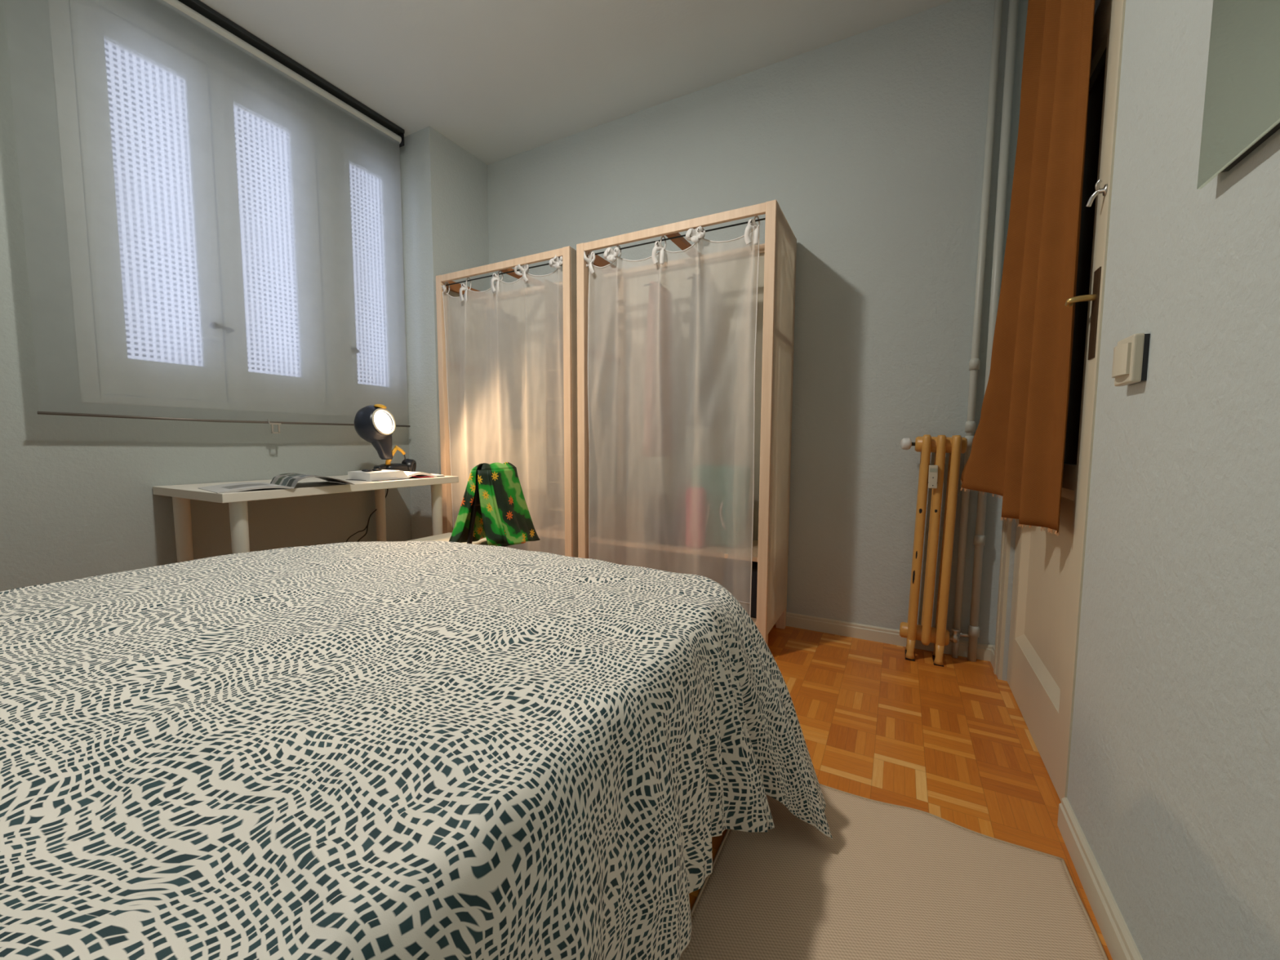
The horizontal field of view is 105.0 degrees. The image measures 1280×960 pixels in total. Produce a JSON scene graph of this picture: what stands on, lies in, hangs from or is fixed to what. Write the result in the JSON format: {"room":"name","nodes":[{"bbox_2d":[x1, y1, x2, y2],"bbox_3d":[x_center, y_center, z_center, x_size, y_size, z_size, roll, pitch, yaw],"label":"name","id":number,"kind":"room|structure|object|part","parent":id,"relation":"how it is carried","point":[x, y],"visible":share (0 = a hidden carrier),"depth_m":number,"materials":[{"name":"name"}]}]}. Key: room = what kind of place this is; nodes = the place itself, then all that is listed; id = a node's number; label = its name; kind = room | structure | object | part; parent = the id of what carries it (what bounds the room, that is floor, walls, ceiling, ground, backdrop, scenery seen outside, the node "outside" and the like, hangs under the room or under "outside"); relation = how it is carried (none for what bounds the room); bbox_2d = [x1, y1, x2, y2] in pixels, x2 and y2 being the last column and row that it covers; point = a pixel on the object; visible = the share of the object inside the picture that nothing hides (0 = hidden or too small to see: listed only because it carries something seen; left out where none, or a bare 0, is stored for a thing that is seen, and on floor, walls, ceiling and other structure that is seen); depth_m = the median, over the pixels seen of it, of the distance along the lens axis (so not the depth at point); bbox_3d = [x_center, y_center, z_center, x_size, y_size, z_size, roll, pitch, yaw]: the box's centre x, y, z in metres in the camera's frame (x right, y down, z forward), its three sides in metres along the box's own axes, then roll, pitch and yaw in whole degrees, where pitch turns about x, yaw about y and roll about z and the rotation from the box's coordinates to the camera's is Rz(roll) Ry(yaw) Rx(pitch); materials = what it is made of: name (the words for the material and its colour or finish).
{"room":"bedroom","nodes":[
{"label":"bedroom","id":0,"kind":"room"},
{"bbox_2d":[0,0,412,591],"bbox_3d":[-2.212,-0.588,1.806,0.200,2.720,4.190,3,5,28],"label":"wall","id":1,"kind":"structure","parent":0,"point":[77,500],"depth_m":1.93,"materials":[{"name":"grey paint"}]},
{"bbox_2d":[400,170,408,402],"bbox_3d":[-1.755,-1.102,2.385,0.137,1.540,1.385,3,5,28],"label":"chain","id":2,"kind":"structure","parent":1,"relation":"in","point":[400,171],"depth_m":2.99,"materials":[{"name":"white plastic"}]},
{"bbox_2d":[199,0,953,164],"bbox_3d":[-0.723,-1.933,0.972,3.705,0.100,4.290,3,5,28],"label":"ceiling","id":3,"kind":"structure","parent":0,"point":[499,80],"depth_m":2.25,"materials":[{"name":"paint"}]},
{"bbox_2d":[3,0,409,433],"bbox_3d":[-1.747,-1.101,2.268,0.070,1.763,1.497,3,5,28],"label":"roller blind","id":4,"kind":"object","parent":3,"relation":"hanging from","point":[213,229],"visible":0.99,"depth_m":2.05,"materials":[{"name":"grey fabric"}]},
{"bbox_2d":[399,0,1028,644],"bbox_3d":[0.155,-0.634,2.529,3.305,2.720,0.595,3,5,28],"label":"wall","id":5,"kind":"structure","parent":0,"point":[869,145],"depth_m":2.28,"materials":[{"name":"grey green paint"}]},
{"bbox_2d":[786,612,993,661],"bbox_3d":[0.245,0.680,2.740,2.840,0.068,0.012,3,5,28],"label":"baseboard","id":6,"kind":"structure","parent":5,"relation":"attached to","point":[890,636],"depth_m":2.30,"materials":[{"name":"white wood"}]},
{"bbox_2d":[951,0,1003,657],"bbox_3d":[1.371,-0.588,1.985,0.075,2.719,0.087,3,5,28],"label":"pipe","id":7,"kind":"object","parent":5,"relation":"attached to","point":[974,363],"visible":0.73,"depth_m":1.99,"materials":[{"name":"grey metal"}]},
{"bbox_2d":[967,0,1018,662],"bbox_3d":[1.423,-0.588,1.986,0.050,2.719,0.041,3,5,28],"label":"pipe","id":8,"kind":"object","parent":5,"relation":"attached to","point":[979,541],"visible":0.67,"depth_m":1.95,"materials":[{"name":"grey metal"}]},
{"bbox_2d":[688,623,1112,959],"bbox_3d":[-0.733,0.869,1.186,3.705,0.080,4.290,3,5,28],"label":"floor","id":9,"kind":"structure","parent":0,"point":[953,742],"depth_m":1.55,"materials":[{"name":"brown wood"}]},
{"bbox_2d":[152,475,458,562],"bbox_3d":[-1.499,0.368,2.378,0.590,0.732,1.060,3,5,28],"label":"desk","id":10,"kind":"object","parent":9,"relation":"on","point":[181,495],"visible":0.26,"depth_m":2.05,"materials":[{"name":"beige laminate"}]},
{"bbox_3d":[-1.927,0.400,2.086,0.055,0.686,0.055,3,5,28],"label":"leg","id":11,"kind":"part","parent":10,"relation":"part of","materials":[{"name":"beige wood"}]},
{"bbox_3d":[-1.505,0.418,1.863,0.055,0.686,0.055,3,5,28],"label":"leg","id":12,"kind":"part","parent":10,"relation":"part of","materials":[{"name":"beige wood"}]},
{"bbox_2d":[198,472,355,493],"bbox_3d":[-1.488,0.004,2.028,0.290,0.046,0.460,4,6,38],"label":"magazine","id":13,"kind":"object","parent":10,"relation":"on","point":[289,481],"visible":1,"depth_m":1.97,"materials":[{"name":"white paper"}]},
{"bbox_2d":[346,488,388,542],"bbox_3d":[-1.594,0.363,2.663,0.063,0.705,0.579,1,5,16],"label":"power cable","id":14,"kind":"object","parent":10,"relation":"hanging from","point":[366,526],"visible":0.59,"depth_m":2.78,"materials":[{"name":"black plastic"}]},
{"bbox_3d":[-1.510,0.341,2.870,0.055,0.686,0.055,3,5,28],"label":"leg","id":15,"kind":"part","parent":10,"relation":"part of","materials":[{"name":"beige wood"}]},
{"bbox_2d":[354,404,416,471],"bbox_3d":[-1.353,-0.209,2.643,0.167,0.386,0.348,3,5,28],"label":"desk lamp","id":16,"kind":"object","parent":10,"relation":"on","point":[375,424],"visible":0.77,"depth_m":2.55,"materials":[{"name":"black plastic"}]},
{"bbox_2d":[345,469,436,481],"bbox_3d":[-1.260,-0.030,2.511,0.264,0.044,0.380,3,5,28],"label":"open book","id":17,"kind":"object","parent":10,"relation":"on","point":[384,474],"visible":0.9,"depth_m":2.40,"materials":[{"name":"white paper"}]},
{"bbox_2d":[361,468,382,471],"bbox_3d":[-1.333,-0.049,2.430,0.067,0.013,0.096,3,5,28],"label":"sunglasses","id":18,"kind":"object","parent":17,"relation":"on","point":[372,469],"visible":0.96,"depth_m":2.41,"materials":[{"name":"black plastic"}]},
{"bbox_2d":[414,473,444,477],"bbox_3d":[-1.140,-0.024,2.652,0.140,0.009,0.110,4,6,42],"label":"booklet","id":19,"kind":"object","parent":10,"relation":"on","point":[437,475],"visible":0.52,"depth_m":2.62,"materials":[{"name":"grey paper"}]},
{"bbox_3d":[-1.089,0.360,2.648,0.055,0.686,0.055,3,5,28],"label":"leg","id":20,"kind":"part","parent":10,"relation":"part of","materials":[{"name":"beige wood"}]},
{"bbox_2d":[407,475,489,545],"bbox_3d":[-0.869,0.357,2.284,0.461,0.776,0.365,3,5,28],"label":"chair","id":21,"kind":"object","parent":9,"relation":"on","point":[446,536],"visible":0.16,"depth_m":2.17,"materials":[{"name":"beige"}]},
{"bbox_3d":[-0.909,0.302,2.301,0.370,0.030,0.365,3,5,28],"label":"seat","id":22,"kind":"part","parent":21,"relation":"part of","materials":[{"name":"beige"}]},
{"bbox_3d":[-0.726,0.368,2.167,0.098,0.774,0.022,3,5,28],"label":"leg","id":23,"kind":"part","parent":21,"relation":"part of","materials":[{"name":"black"}]},
{"bbox_3d":[-0.670,0.042,2.206,0.052,0.134,0.195,3,5,28],"label":"backrest","id":24,"kind":"part","parent":21,"relation":"part of","materials":[{"name":"black"}]},
{"bbox_2d":[448,462,539,546],"bbox_3d":[-0.642,0.115,2.188,0.277,0.384,0.483,3,5,28],"label":"shirt","id":25,"kind":"object","parent":21,"relation":"on","point":[503,517],"visible":0.99,"depth_m":2.13,"materials":[{"name":"fabric"}]},
{"bbox_2d":[435,245,577,557],"bbox_3d":[-0.672,-0.246,2.898,0.956,1.882,0.431,3,5,28],"label":"wardrobe","id":26,"kind":"object","parent":9,"relation":"on","point":[568,254],"visible":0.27,"depth_m":2.53,"materials":[{"name":"brown wood"}]},
{"bbox_3d":[-1.166,-0.251,2.939,0.042,1.882,0.042,3,5,28],"label":"post","id":27,"kind":"part","parent":26,"relation":"part of","materials":[{"name":"brown wood"}]},
{"bbox_3d":[-1.091,-0.314,3.122,0.001,1.780,0.418,3,5,28],"label":"panel","id":28,"kind":"part","parent":26,"relation":"part of","materials":[{"name":"beige wood"}]},
{"bbox_3d":[-1.077,-1.171,3.044,0.020,0.054,0.346,3,5,28],"label":"rail","id":29,"kind":"part","parent":26,"relation":"part of","materials":[{"name":"brown wood"}]},
{"bbox_3d":[-0.752,-1.122,2.672,0.876,0.007,0.007,3,5,28],"label":"curtain rod","id":30,"kind":"part","parent":26,"relation":"part of","materials":[{"name":"grey metal"}]},
{"bbox_3d":[-0.763,-1.151,2.648,0.870,0.037,0.020,3,5,28],"label":"rail","id":31,"kind":"part","parent":26,"relation":"part of","materials":[{"name":"brown wood"}]},
{"bbox_2d":[440,254,564,555],"bbox_3d":[-0.780,-0.293,2.737,0.920,1.744,0.071,3,5,28],"label":"sheer curtain","id":32,"kind":"object","parent":26,"relation":"hanging from","point":[504,341],"visible":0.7,"depth_m":2.68,"materials":[{"name":"white fabric"}]},
{"bbox_3d":[-0.360,-0.215,2.514,0.042,1.882,0.042,3,5,28],"label":"post","id":33,"kind":"part","parent":26,"relation":"part of","materials":[{"name":"brown wood"}]},
{"bbox_3d":[-0.247,-0.276,2.676,0.001,1.780,0.418,3,5,28],"label":"panel","id":34,"kind":"part","parent":26,"relation":"part of","materials":[{"name":"beige wood"}]},
{"bbox_2d":[576,200,796,644],"bbox_3d":[0.212,-0.206,2.431,0.964,1.882,0.431,3,5,28],"label":"wardrobe","id":35,"kind":"object","parent":9,"relation":"on","point":[775,338],"visible":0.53,"depth_m":2.19,"materials":[{"name":"brown wood"}]},
{"bbox_3d":[-0.285,-0.212,2.475,0.042,1.882,0.042,3,5,28],"label":"post","id":36,"kind":"part","parent":35,"relation":"part of","materials":[{"name":"brown wood"}]},
{"bbox_3d":[-0.197,-1.132,2.579,0.020,0.054,0.346,3,5,28],"label":"rail","id":37,"kind":"part","parent":35,"relation":"part of","materials":[{"name":"brown wood"}]},
{"bbox_2d":[583,215,759,617],"bbox_3d":[0.094,-0.244,2.274,0.891,1.723,0.075,3,5,28],"label":"sheer curtain","id":38,"kind":"object","parent":35,"relation":"hanging from","point":[672,335],"visible":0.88,"depth_m":2.23,"materials":[{"name":"white fabric"}]},
{"bbox_3d":[0.120,-1.112,2.182,0.878,0.037,0.020,3,5,28],"label":"rail","id":39,"kind":"part","parent":35,"relation":"part of","materials":[{"name":"brown wood"}]},
{"bbox_3d":[0.131,-1.083,2.205,0.884,0.007,0.007,3,5,28],"label":"curtain rod","id":40,"kind":"part","parent":35,"relation":"part of","materials":[{"name":"grey metal"}]},
{"bbox_2d":[724,540,758,561],"bbox_3d":[0.219,0.317,2.489,0.914,0.020,0.370,3,5,28],"label":"shelf","id":41,"kind":"object","parent":35,"relation":"attached to","point":[755,543],"depth_m":2.23,"materials":[{"name":"brown wood"}]},
{"bbox_2d":[751,617,756,623],"bbox_3d":[0.213,0.598,2.502,0.914,0.017,0.390,3,5,28],"label":"shelf","id":42,"kind":"object","parent":35,"relation":"attached to","point":[754,620],"depth_m":2.16,"materials":[{"name":"brown wood"}]},
{"bbox_2d":[751,561,757,617],"bbox_3d":[0.517,0.493,2.338,0.170,0.217,0.300,3,5,28],"label":"storage box","id":43,"kind":"object","parent":35,"relation":"on","point":[754,564],"visible":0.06,"depth_m":2.18,"materials":[{"name":"grey fabric"}]},
{"bbox_3d":[0.313,-0.271,2.617,0.962,1.782,0.001,3,5,28],"label":"panel","id":44,"kind":"part","parent":35,"relation":"part of","materials":[{"name":"beige wood"}]},
{"bbox_3d":[0.222,-1.056,2.379,0.922,0.024,0.025,3,5,28],"label":"hanging rail","id":45,"kind":"part","parent":35,"relation":"part of","materials":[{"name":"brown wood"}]},
{"bbox_3d":[0.527,-0.176,2.046,0.042,1.882,0.042,3,5,28],"label":"post","id":46,"kind":"part","parent":35,"relation":"part of","materials":[{"name":"brown wood"}]},
{"bbox_3d":[0.709,-0.201,2.387,0.042,1.882,0.042,3,5,28],"label":"post","id":47,"kind":"part","parent":35,"relation":"part of","materials":[{"name":"brown wood"}]},
{"bbox_3d":[0.640,-0.237,2.208,0.001,1.780,0.418,3,5,28],"label":"panel","id":48,"kind":"part","parent":35,"relation":"part of","materials":[{"name":"beige wood"}]},
{"bbox_2d":[679,783,1107,959],"bbox_3d":[0.116,0.896,0.259,0.690,0.013,2.247,3,5,28],"label":"rug","id":49,"kind":"object","parent":9,"relation":"on","point":[892,882],"visible":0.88,"depth_m":0.99,"materials":[{"name":"beige carpet"}]},
{"bbox_2d":[899,434,967,666],"bbox_3d":[1.224,0.289,2.083,0.267,0.955,0.131,4,6,28],"label":"radiator","id":50,"kind":"object","parent":9,"relation":"on","point":[955,445],"visible":1,"depth_m":2.03,"materials":[{"name":"beige metal"}]},
{"bbox_3d":[1.135,-0.154,2.093,0.037,0.052,0.052,1,5,14],"label":"valve knob","id":51,"kind":"part","parent":50,"relation":"part of","materials":[{"name":"white plastic"}]},
{"bbox_2d":[928,465,937,488],"bbox_3d":[1.193,-0.013,2.000,0.034,0.094,0.021,3,5,28],"label":"meter","id":52,"kind":"object","parent":50,"relation":"attached to","point":[933,469],"visible":1,"depth_m":1.99,"materials":[{"name":"beige plastic"}]},
{"bbox_3d":[-0.902,0.605,0.797,1.490,0.505,1.960,3,5,28],"label":"bed","id":53,"kind":"object","parent":9,"relation":"on","visible":0},
{"bbox_2d":[0,541,832,959],"bbox_3d":[-0.783,0.559,0.812,1.899,0.527,2.118,3,5,28],"label":"quilt","id":54,"kind":"object","parent":53,"relation":"on","point":[371,750],"visible":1,"depth_m":0.66,"materials":[{"name":"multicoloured and teal patterned cloth"}]},
{"bbox_2d":[995,0,1279,959],"bbox_3d":[0.650,-0.457,0.239,0.120,2.720,4.090,3,5,28],"label":"wall","id":55,"kind":"structure","parent":0,"point":[1173,792],"depth_m":0.75,"materials":[{"name":"white paint"}]},
{"bbox_2d":[990,644,995,667],"bbox_3d":[1.467,0.735,2.029,0.014,0.075,0.103,3,5,28],"label":"trim","id":56,"kind":"structure","parent":55,"relation":"attached to","point":[992,658],"depth_m":2.04,"materials":[{"name":"white wood"}]},
{"bbox_2d":[993,0,1125,801],"bbox_3d":[1.244,-0.243,1.501,0.091,2.105,0.908,3,5,28],"label":"door","id":57,"kind":"structure","parent":55,"relation":"in","point":[1045,612],"depth_m":1.31,"materials":[{"name":"beige paint"}]},
{"bbox_3d":[1.257,0.306,1.530,0.019,0.597,0.573,3,5,28],"label":"panel","id":58,"kind":"part","parent":57,"relation":"part of","materials":[{"name":"beige paint"}]},
{"bbox_3d":[1.069,-0.435,1.191,0.055,0.022,0.028,3,5,28],"label":"handle","id":59,"kind":"part","parent":57,"relation":"part of","materials":[{"name":"gold metal"}]},
{"bbox_3d":[1.267,-0.576,1.459,0.004,1.049,0.575,3,5,28],"label":"glass","id":60,"kind":"part","parent":57,"relation":"part of","materials":[{"name":"black glass"}]},
{"bbox_3d":[1.089,-0.397,1.176,0.004,0.210,0.040,3,5,28],"label":"handle plate","id":61,"kind":"part","parent":57,"relation":"part of","materials":[{"name":"brown metal"}]},
{"bbox_2d":[1057,796,1142,959],"bbox_3d":[0.369,0.889,-0.036,0.014,0.075,2.766,3,5,28],"label":"baseboard","id":62,"kind":"structure","parent":55,"relation":"attached to","point":[1121,944],"depth_m":0.96,"materials":[{"name":"white wood"}]},
{"bbox_2d":[1111,333,1150,386],"bbox_3d":[0.912,-0.223,0.920,0.034,0.087,0.081,3,5,28],"label":"light switch","id":63,"kind":"object","parent":55,"relation":"attached to","point":[1131,354],"visible":1,"depth_m":0.89,"materials":[{"name":"beige plastic"}]},
{"bbox_2d":[1196,0,1279,189],"bbox_3d":[0.622,-0.823,0.307,0.020,0.862,0.831,3,5,28],"label":"mirror","id":64,"kind":"object","parent":55,"relation":"attached to","point":[1242,110],"visible":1,"depth_m":0.63,"materials":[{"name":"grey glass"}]},
{"bbox_3d":[1.203,-1.845,1.362,0.059,0.018,0.830,3,5,28],"label":"pole","id":65,"kind":"object","parent":55,"relation":"attached to","visible":0},
{"bbox_2d":[960,0,1095,536],"bbox_3d":[1.158,-0.868,1.504,0.174,1.990,0.653,3,5,28],"label":"door curtain","id":66,"kind":"object","parent":65,"relation":"hanging from","point":[1017,454],"visible":0.99,"depth_m":1.38,"materials":[{"name":"brown fabric"}]}
]}

